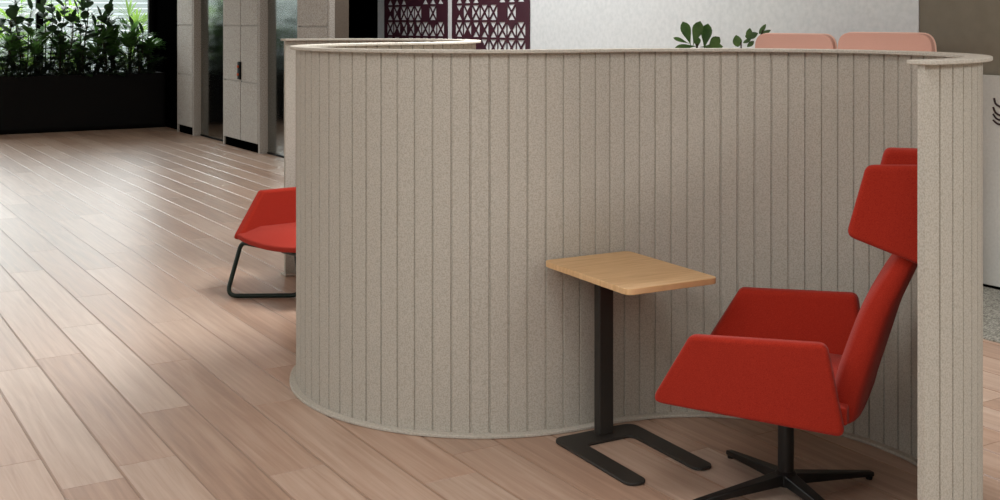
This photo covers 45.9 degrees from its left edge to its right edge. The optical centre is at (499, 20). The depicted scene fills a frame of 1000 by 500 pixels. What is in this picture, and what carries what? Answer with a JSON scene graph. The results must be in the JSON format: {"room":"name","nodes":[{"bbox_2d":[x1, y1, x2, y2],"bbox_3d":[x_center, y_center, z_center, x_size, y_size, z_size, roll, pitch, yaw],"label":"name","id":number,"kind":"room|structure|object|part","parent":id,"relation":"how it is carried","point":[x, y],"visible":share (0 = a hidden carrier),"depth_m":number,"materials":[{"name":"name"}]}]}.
{"room":"office lounge","nodes":[
{"label":"office lounge","id":0,"kind":"room"},
{"bbox_2d":[152,0,156,71],"bbox_3d":[-9.807,-0.050,15.659,18.700,3.300,0.251,0,0,-32],"label":"wall","id":1,"kind":"structure","parent":0,"point":[154,2],"depth_m":18.27,"materials":[{"name":"black paint"}]},
{"bbox_2d":[35,0,39,67],"bbox_3d":[-8.212,-0.305,16.645,3.250,2.290,0.080,0,0,-32],"label":"window","id":2,"kind":"structure","parent":1,"relation":"in","point":[37,20],"depth_m":17.45,"materials":[{"name":"black"}]},
{"bbox_2d":[40,0,151,71],"bbox_3d":[-6.125,-0.305,17.928,1.650,2.290,0.080,0,0,-32],"label":"window","id":3,"kind":"structure","parent":1,"relation":"in","point":[149,1],"depth_m":18.31,"materials":[{"name":"black"}]},
{"bbox_2d":[157,0,176,129],"bbox_3d":[-4.851,-0.050,17.767,0.250,3.300,1.350,0,0,-32],"label":"wall","id":4,"kind":"structure","parent":0,"point":[166,9],"depth_m":17.70,"materials":[{"name":"black paint"}]},
{"bbox_2d":[349,0,377,37],"bbox_3d":[-1.657,-0.050,15.006,2.300,3.300,1.300,0,0,-32],"label":"wall","id":5,"kind":"structure","parent":0,"point":[363,14],"depth_m":14.69,"materials":[{"name":"black"}]},
{"bbox_2d":[0,127,999,499],"bbox_3d":[-2.774,1.601,6.512,18.533,0.003,24.000,0,0,-32],"label":"floor","id":6,"kind":"structure","parent":0,"point":[130,369],"depth_m":5.10,"materials":[{"name":"brown wood"}]},
{"bbox_2d":[0,72,165,134],"bbox_3d":[-11.147,1.190,14.335,14.030,0.820,0.501,0,0,-32],"label":"planter","id":7,"kind":"object","parent":6,"relation":"on","point":[43,103],"visible":1,"depth_m":17.15,"materials":[{"name":"black"}]},
{"bbox_2d":[0,3,23,75],"bbox_3d":[-7.055,0.287,16.783,0.593,1.111,0.625,0,0,38],"label":"rubber plant","id":8,"kind":"object","parent":7,"relation":"on","point":[11,12],"visible":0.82,"depth_m":16.77,"materials":[{"name":"green plant"}]},
{"bbox_2d":[0,53,25,76],"bbox_3d":[-7.010,0.650,16.777,0.540,0.386,0.490,0,0,-22],"label":"fern","id":9,"kind":"object","parent":7,"relation":"on","point":[6,71],"visible":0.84,"depth_m":16.71,"materials":[{"name":"green plant"}]},
{"bbox_2d":[0,29,33,75],"bbox_3d":[-6.912,0.479,16.886,0.701,0.723,0.695,0,0,34],"label":"palm","id":10,"kind":"object","parent":7,"relation":"on","point":[16,46],"visible":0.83,"depth_m":16.79,"materials":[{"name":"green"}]},
{"bbox_2d":[3,0,40,75],"bbox_3d":[-6.891,0.178,16.953,0.667,1.328,0.568,0,0,6],"label":"rubber plant","id":11,"kind":"object","parent":7,"relation":"on","point":[28,21],"visible":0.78,"depth_m":17.00,"materials":[{"name":"green plant"}]},
{"bbox_3d":[-6.881,0.273,17.022,0.231,1.138,0.189,0,0,-25],"label":"stem","id":12,"kind":"part","parent":11,"relation":"part of","materials":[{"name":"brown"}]},
{"bbox_2d":[0,56,48,77],"bbox_3d":[-6.771,0.665,16.817,0.598,0.355,0.637,0,0,19],"label":"fern","id":13,"kind":"object","parent":7,"relation":"on","point":[31,67],"visible":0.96,"depth_m":16.70,"materials":[{"name":"green plant"}]},
{"bbox_2d":[13,21,56,73],"bbox_3d":[-6.720,0.416,17.035,0.736,0.851,0.788,0,0,44],"label":"palm","id":14,"kind":"object","parent":7,"relation":"on","point":[36,47],"visible":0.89,"depth_m":16.98,"materials":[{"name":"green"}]},
{"bbox_3d":[-6.715,0.513,17.038,0.178,0.656,0.197,0,0,44],"label":"stem","id":15,"kind":"part","parent":14,"relation":"part of","materials":[{"name":"green plant"}]},
{"bbox_2d":[20,56,56,75],"bbox_3d":[-6.639,0.677,17.022,0.548,0.333,0.575,0,0,33],"label":"fern","id":16,"kind":"object","parent":7,"relation":"on","point":[40,71],"visible":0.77,"depth_m":16.95,"materials":[{"name":"green plant"}]},
{"bbox_2d":[30,0,74,74],"bbox_3d":[-6.465,0.124,17.175,0.705,1.435,0.500,0,0,-22],"label":"rubber plant","id":17,"kind":"object","parent":7,"relation":"on","point":[42,12],"visible":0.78,"depth_m":17.15,"materials":[{"name":"green plant"}]},
{"bbox_3d":[-6.497,0.220,17.189,0.316,1.244,0.139,0,0,-36],"label":"stem","id":18,"kind":"part","parent":17,"relation":"part of","materials":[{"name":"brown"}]},
{"bbox_2d":[31,49,80,75],"bbox_3d":[-6.417,0.625,17.115,0.715,0.436,0.583,0,0,-21],"label":"fern","id":19,"kind":"object","parent":7,"relation":"on","point":[55,71],"visible":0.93,"depth_m":17.02,"materials":[{"name":"green plant"}]},
{"bbox_3d":[-6.381,0.655,17.074,0.387,0.377,0.381,0,0,12],"label":"stem","id":20,"kind":"part","parent":19,"relation":"part of","materials":[{"name":"green plant"}]},
{"bbox_2d":[44,30,77,65],"bbox_3d":[-6.481,0.483,17.339,0.716,0.715,0.762,0,0,-16],"label":"palm","id":21,"kind":"object","parent":7,"relation":"on","point":[62,46],"visible":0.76,"depth_m":17.20,"materials":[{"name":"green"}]},
{"bbox_2d":[46,8,86,74],"bbox_3d":[-6.297,0.327,17.155,0.637,1.032,0.544,0,0,6],"label":"rubber plant","id":22,"kind":"object","parent":7,"relation":"on","point":[61,39],"visible":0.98,"depth_m":17.12,"materials":[{"name":"green plant"}]},
{"bbox_3d":[-6.316,0.422,17.142,0.233,0.842,0.102,0,0,-8],"label":"stem","id":23,"kind":"part","parent":22,"relation":"part of","materials":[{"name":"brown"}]},
{"bbox_2d":[59,35,95,69],"bbox_3d":[-6.209,0.523,17.417,0.696,0.637,0.672,0,0,-10],"label":"palm","id":24,"kind":"object","parent":7,"relation":"on","point":[78,40],"visible":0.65,"depth_m":17.32,"materials":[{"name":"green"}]},
{"bbox_2d":[60,53,98,75],"bbox_3d":[-6.148,0.658,17.240,0.535,0.371,0.587,0,0,22],"label":"fern","id":25,"kind":"object","parent":7,"relation":"on","point":[76,71],"visible":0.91,"depth_m":17.17,"materials":[{"name":"green plant"}]},
{"bbox_2d":[68,0,101,76],"bbox_3d":[-6.113,0.124,17.280,0.512,1.436,0.584,0,0,-34],"label":"rubber plant","id":26,"kind":"object","parent":7,"relation":"on","point":[85,13],"visible":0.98,"depth_m":17.27,"materials":[{"name":"green plant"}]},
{"bbox_3d":[-6.112,0.220,17.294,0.143,1.246,0.136,0,0,41],"label":"stem","id":27,"kind":"part","parent":26,"relation":"part of","materials":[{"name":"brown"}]},
{"bbox_2d":[74,50,110,73],"bbox_3d":[-6.037,0.633,17.550,0.651,0.420,0.642,0,0,30],"label":"fern","id":28,"kind":"object","parent":7,"relation":"on","point":[85,65],"visible":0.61,"depth_m":17.35,"materials":[{"name":"green plant"}]},
{"bbox_2d":[77,21,120,73],"bbox_3d":[-5.880,0.415,17.393,0.706,0.852,0.739,0,0,-40],"label":"palm","id":29,"kind":"object","parent":7,"relation":"on","point":[103,34],"visible":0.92,"depth_m":17.34,"materials":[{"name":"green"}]},
{"bbox_3d":[-5.909,0.534,17.397,0.135,0.614,0.188,0,0,-13],"label":"stem","id":30,"kind":"part","parent":29,"relation":"part of","materials":[{"name":"green plant"}]},
{"bbox_2d":[84,6,120,74],"bbox_3d":[-5.872,0.305,17.403,0.513,1.073,0.596,0,0,-31],"label":"rubber plant","id":31,"kind":"object","parent":7,"relation":"on","point":[102,18],"visible":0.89,"depth_m":17.37,"materials":[{"name":"green plant"}]},
{"bbox_3d":[-5.887,0.400,17.434,0.192,0.882,0.109,0,0,43],"label":"stem","id":32,"kind":"part","parent":31,"relation":"part of","materials":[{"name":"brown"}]},
{"bbox_2d":[86,55,134,75],"bbox_3d":[-5.777,0.667,17.470,0.724,0.353,0.600,0,0,-17],"label":"fern","id":33,"kind":"object","parent":7,"relation":"on","point":[119,65],"visible":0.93,"depth_m":17.39,"materials":[{"name":"green plant"}]},
{"bbox_2d":[95,0,130,76],"bbox_3d":[-5.742,0.235,17.616,0.524,1.215,0.574,0,0,18],"label":"rubber plant","id":34,"kind":"object","parent":7,"relation":"on","point":[109,6],"visible":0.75,"depth_m":17.48,"materials":[{"name":"green plant"}]},
{"bbox_2d":[95,24,131,70],"bbox_3d":[-5.750,0.433,17.610,0.685,0.817,0.760,0,0,-11],"label":"palm","id":35,"kind":"object","parent":7,"relation":"on","point":[112,36],"visible":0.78,"depth_m":17.45,"materials":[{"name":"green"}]},
{"bbox_2d":[114,48,151,73],"bbox_3d":[-5.519,0.624,17.668,0.650,0.439,0.691,0,0,-31],"label":"fern","id":36,"kind":"object","parent":7,"relation":"on","point":[126,69],"visible":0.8,"depth_m":17.56,"materials":[{"name":"green plant"}]},
{"bbox_3d":[-5.548,0.653,17.633,0.353,0.380,0.494,0,0,-4],"label":"stem","id":37,"kind":"part","parent":36,"relation":"part of","materials":[{"name":"green plant"}]},
{"bbox_2d":[113,17,154,70],"bbox_3d":[-5.497,0.387,17.665,0.766,0.909,0.766,0,0,-20],"label":"palm","id":38,"kind":"object","parent":7,"relation":"on","point":[134,28],"visible":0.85,"depth_m":17.57,"materials":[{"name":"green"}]},
{"bbox_3d":[-5.527,0.487,17.649,0.205,0.708,0.155,0,0,31],"label":"stem","id":39,"kind":"part","parent":38,"relation":"part of","materials":[{"name":"green plant"}]},
{"bbox_2d":[118,15,154,73],"bbox_3d":[-5.421,0.376,17.679,0.546,0.932,0.575,0,0,13],"label":"rubber plant","id":40,"kind":"object","parent":7,"relation":"on","point":[138,46],"visible":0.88,"depth_m":17.67,"materials":[{"name":"green plant"}]},
{"bbox_3d":[-5.420,0.471,17.695,0.130,0.742,0.172,0,0,3],"label":"stem","id":41,"kind":"part","parent":40,"relation":"part of","materials":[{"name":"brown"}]},
{"bbox_2d":[131,54,164,71],"bbox_3d":[-5.306,0.655,17.828,0.615,0.377,0.503,0,0,-9],"label":"fern","id":42,"kind":"object","parent":7,"relation":"on","point":[151,66],"visible":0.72,"depth_m":17.77,"materials":[{"name":"green plant"}]},
{"bbox_2d":[132,36,164,71],"bbox_3d":[-5.312,0.533,17.885,0.699,0.616,0.706,0,0,-38],"label":"palm","id":43,"kind":"object","parent":7,"relation":"on","point":[151,42],"visible":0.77,"depth_m":17.78,"materials":[{"name":"green plant"}]},
{"bbox_2d":[177,0,200,135],"bbox_3d":[-4.419,0.300,16.782,0.124,2.600,0.780,0,0,-32],"label":"storage cabinet","id":44,"kind":"object","parent":6,"relation":"on","point":[188,11],"visible":1,"depth_m":16.61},
{"bbox_3d":[-4.462,0.275,16.756,0.022,2.420,0.670,0,0,-32],"label":"door","id":45,"kind":"part","parent":44,"relation":"part of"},
{"bbox_2d":[200,0,222,141],"bbox_3d":[-3.837,0.300,15.937,0.031,2.600,1.270,0,0,-32],"label":"glass panel","id":46,"kind":"object","parent":6,"relation":"on","point":[211,10],"visible":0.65,"depth_m":16.04,"materials":[{"name":"black"}]},
{"bbox_3d":[-3.837,1.590,15.937,0.030,0.020,1.270,0,0,-32],"label":"rail","id":47,"kind":"part","parent":46,"relation":"part of","materials":[{"name":"black"}]},
{"bbox_2d":[223,0,267,153],"bbox_3d":[-3.213,0.300,14.783,0.165,2.600,1.350,0,0,-32],"label":"storage cabinet","id":48,"kind":"object","parent":6,"relation":"on","point":[245,22],"visible":1,"depth_m":14.60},
{"bbox_3d":[-3.404,0.275,15.035,0.022,2.420,0.610,0,0,-32],"label":"door","id":49,"kind":"part","parent":48,"relation":"part of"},
{"bbox_3d":[-3.260,0.620,14.755,0.026,0.220,0.080,0,0,-32],"label":"handle","id":50,"kind":"part","parent":48,"relation":"part of","materials":[{"name":"black metal"}]},
{"bbox_3d":[-3.074,0.275,14.498,0.022,2.420,0.610,0,0,-32],"label":"door","id":51,"kind":"part","parent":48,"relation":"part of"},
{"bbox_2d":[227,187,295,297],"bbox_3d":[-1.099,1.265,6.910,0.670,0.669,0.795,0,0,43],"label":"lounge chair","id":52,"kind":"object","parent":6,"relation":"on","point":[269,223],"visible":0.22,"depth_m":6.90,"materials":[{"name":"red fabric"}]},
{"bbox_3d":[-1.336,1.159,7.103,0.059,0.303,0.593,0,0,43],"label":"armrest","id":53,"kind":"part","parent":52,"relation":"part of","materials":[{"name":"red fabric"}]},
{"bbox_3d":[-1.117,1.244,6.891,0.600,0.100,0.618,0,0,43],"label":"seat","id":54,"kind":"part","parent":52,"relation":"part of","materials":[{"name":"red fabric"}]},
{"bbox_2d":[267,0,296,157],"bbox_3d":[-2.483,0.300,13.735,0.031,2.600,1.200,0,0,-32],"label":"glass panel","id":55,"kind":"object","parent":6,"relation":"on","point":[282,14],"visible":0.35,"depth_m":13.97,"materials":[{"name":"black"}]},
{"bbox_3d":[-2.483,1.590,13.735,0.030,0.020,1.200,0,0,-32],"label":"rail","id":56,"kind":"part","parent":55,"relation":"part of","materials":[{"name":"black"}]},
{"bbox_2d":[297,0,348,37],"bbox_3d":[-1.935,0.300,12.839,0.224,2.600,0.900,0,0,-32],"label":"storage cabinet","id":57,"kind":"object","parent":6,"relation":"on","point":[315,18],"visible":0.11,"depth_m":12.55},
{"bbox_3d":[-2.021,0.275,12.786,0.022,2.420,0.790,0,0,-32],"label":"door","id":58,"kind":"part","parent":57,"relation":"part of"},
{"bbox_3d":[-1.908,0.300,12.856,0.160,2.600,0.900,0,0,-32],"label":"panel","id":59,"kind":"part","parent":57,"relation":"part of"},
{"bbox_2d":[546,251,715,485],"bbox_3d":[0.477,1.260,4.384,0.398,0.679,0.569,0,0,-29],"label":"side table","id":60,"kind":"object","parent":6,"relation":"on","point":[623,272],"visible":1,"depth_m":4.44,"materials":[{"name":"brown wood"}]},
{"bbox_2d":[281,38,992,499],"bbox_3d":[-0.096,0.855,5.377,1.699,1.488,4.882,0,0,-32],"label":"wall","id":61,"kind":"structure","parent":6,"relation":"on","point":[436,182],"depth_m":4.62,"materials":[{"name":"fabric"}]},
{"bbox_3d":[-0.096,1.593,5.377,1.699,0.012,4.882,0,0,-32],"label":"rail","id":62,"kind":"part","parent":61,"relation":"part of","materials":[{"name":"fabric"}]},
{"bbox_3d":[-0.096,0.117,5.377,1.699,0.013,4.882,0,0,-32],"label":"rail","id":63,"kind":"part","parent":61,"relation":"part of","materials":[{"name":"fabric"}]},
{"bbox_2d":[655,147,916,499],"bbox_3d":[1.040,1.018,3.969,0.910,1.163,0.768,0,0,24],"label":"lounge chair","id":64,"kind":"object","parent":6,"relation":"on","point":[789,359],"visible":0.78,"depth_m":3.69,"materials":[{"name":"red fabric"}]},
{"bbox_3d":[0.795,1.559,3.933,0.343,0.061,0.048,0,0,-21],"label":"leg","id":65,"kind":"part","parent":64,"relation":"part of","materials":[{"name":"black metal"}]},
{"bbox_3d":[0.776,1.128,3.723,0.596,0.292,0.105,0,0,24],"label":"armrest","id":66,"kind":"part","parent":64,"relation":"part of","materials":[{"name":"red fabric"}]},
{"bbox_3d":[0.902,1.559,4.174,0.048,0.061,0.343,0,0,-21],"label":"leg","id":67,"kind":"part","parent":64,"relation":"part of","materials":[{"name":"black metal"}]},
{"bbox_3d":[1.044,1.128,4.329,0.596,0.292,0.105,0,0,24],"label":"armrest","id":68,"kind":"part","parent":64,"relation":"part of","materials":[{"name":"red fabric"}]},
{"bbox_3d":[1.036,1.559,3.826,0.048,0.061,0.343,0,0,-21],"label":"leg","id":69,"kind":"part","parent":64,"relation":"part of","materials":[{"name":"black metal"}]},
{"bbox_3d":[1.143,1.559,4.067,0.343,0.061,0.048,0,0,-21],"label":"leg","id":70,"kind":"part","parent":64,"relation":"part of","materials":[{"name":"black metal"}]},
{"bbox_3d":[0.906,1.208,4.028,0.618,0.100,0.600,0,0,24],"label":"seat","id":71,"kind":"part","parent":64,"relation":"part of","materials":[{"name":"red fabric"}]},
{"bbox_3d":[1.286,0.865,3.860,0.339,0.815,0.540,0,0,24],"label":"backrest","id":72,"kind":"part","parent":64,"relation":"part of","materials":[{"name":"red fabric"}]},
{"bbox_2d":[983,286,999,342],"bbox_3d":[2.954,1.597,6.102,1.065,0.007,15.300,0,0,-32],"label":"carpet","id":73,"kind":"object","parent":6,"relation":"on","point":[991,296],"visible":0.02,"depth_m":6.40,"materials":[{"name":"grey carpet"}]},
{"bbox_2d":[674,21,722,47],"bbox_3d":[1.443,0.797,8.629,0.493,1.593,0.488,0,0,0],"label":"fiddle leaf fig","id":74,"kind":"object","parent":73,"relation":"on","point":[698,29],"visible":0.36,"depth_m":8.62,"materials":[{"name":"green plant"}]},
{"bbox_2d":[733,24,770,47],"bbox_3d":[1.707,0.807,8.257,0.380,1.572,0.380,0,0,0],"label":"potted shrub","id":75,"kind":"object","parent":73,"relation":"on","point":[737,41],"visible":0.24,"depth_m":8.26,"materials":[{"name":"green plant"}]},
{"bbox_2d":[755,33,836,48],"bbox_3d":[1.750,0.837,7.768,0.561,1.511,0.721,0,0,-32],"label":"chair","id":76,"kind":"object","parent":73,"relation":"on","point":[766,40],"visible":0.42,"depth_m":7.86,"materials":[{"name":"pink fabric"}]},
{"bbox_2d":[838,32,936,51],"bbox_3d":[2.146,0.831,7.125,0.561,1.524,0.735,0,0,-32],"label":"chair","id":77,"kind":"object","parent":73,"relation":"on","point":[899,41],"visible":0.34,"depth_m":7.21,"materials":[{"name":"pink fabric"}]},
{"bbox_2d":[983,75,999,289],"bbox_3d":[4.375,0.959,4.745,0.065,1.268,6.000,0,0,-32],"label":"divider","id":78,"kind":"object","parent":73,"relation":"on","point":[991,83],"visible":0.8,"depth_m":7.04,"materials":[{"name":"white"}]},
{"bbox_2d":[378,0,999,74],"bbox_3d":[3.314,-0.050,6.734,0.202,3.300,18.000,0,0,-32],"label":"wall","id":79,"kind":"structure","parent":0,"point":[554,24],"depth_m":9.10,"materials":[{"name":"white paint"}]},
{"bbox_2d":[384,0,447,38],"bbox_3d":[-0.979,0.178,13.509,0.018,2.276,1.560,0,0,-32],"label":"perforated panel","id":80,"kind":"object","parent":79,"relation":"attached to","point":[441,9],"visible":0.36,"depth_m":13.46,"materials":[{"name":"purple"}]},
{"bbox_2d":[452,0,529,49],"bbox_3d":[-0.115,0.178,12.104,0.018,2.276,1.540,0,0,-32],"label":"perforated panel","id":81,"kind":"object","parent":79,"relation":"attached to","point":[522,8],"visible":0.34,"depth_m":12.02,"materials":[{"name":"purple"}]},
{"label":"outside","id":82,"kind":"structure","parent":0,"visible":0},
{"bbox_3d":[-15.312,1.670,19.170,38.000,0.100,11.300,0,0,-32],"label":"ground","id":83,"kind":"structure","parent":82,"visible":0},
{"bbox_2d":[0,5,32,72],"bbox_3d":[-8.057,0.573,18.744,1.286,2.097,1.113,0,0,0],"label":"palm","id":84,"kind":"object","parent":83,"relation":"on","point":[22,5],"visible":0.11,"depth_m":18.72,"materials":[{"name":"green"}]},
{"bbox_2d":[0,0,70,72],"bbox_3d":[-7.595,0.501,18.996,1.395,2.240,1.350,0,0,16],"label":"palm","id":85,"kind":"object","parent":83,"relation":"on","point":[2,11],"visible":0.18,"depth_m":18.92,"materials":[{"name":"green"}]},
{"bbox_2d":[34,0,111,71],"bbox_3d":[-7.039,0.616,19.340,1.383,2.010,1.331,0,0,31],"label":"palm","id":86,"kind":"object","parent":83,"relation":"on","point":[57,8],"visible":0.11,"depth_m":19.27,"materials":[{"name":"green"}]},
{"bbox_2d":[0,0,147,73],"bbox_3d":[-14.313,-0.690,19.455,26.000,4.620,0.147,0,0,-32],"label":"screen","id":87,"kind":"object","parent":83,"relation":"on","point":[100,5],"visible":0.02,"depth_m":23.25,"materials":[{"name":"white"}]},
{"bbox_2d":[109,0,147,71],"bbox_3d":[-6.094,0.614,19.953,1.135,2.014,1.161,0,0,-43],"label":"palm","id":88,"kind":"object","parent":83,"relation":"on","point":[135,17],"visible":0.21,"depth_m":19.95,"materials":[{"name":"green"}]}
]}

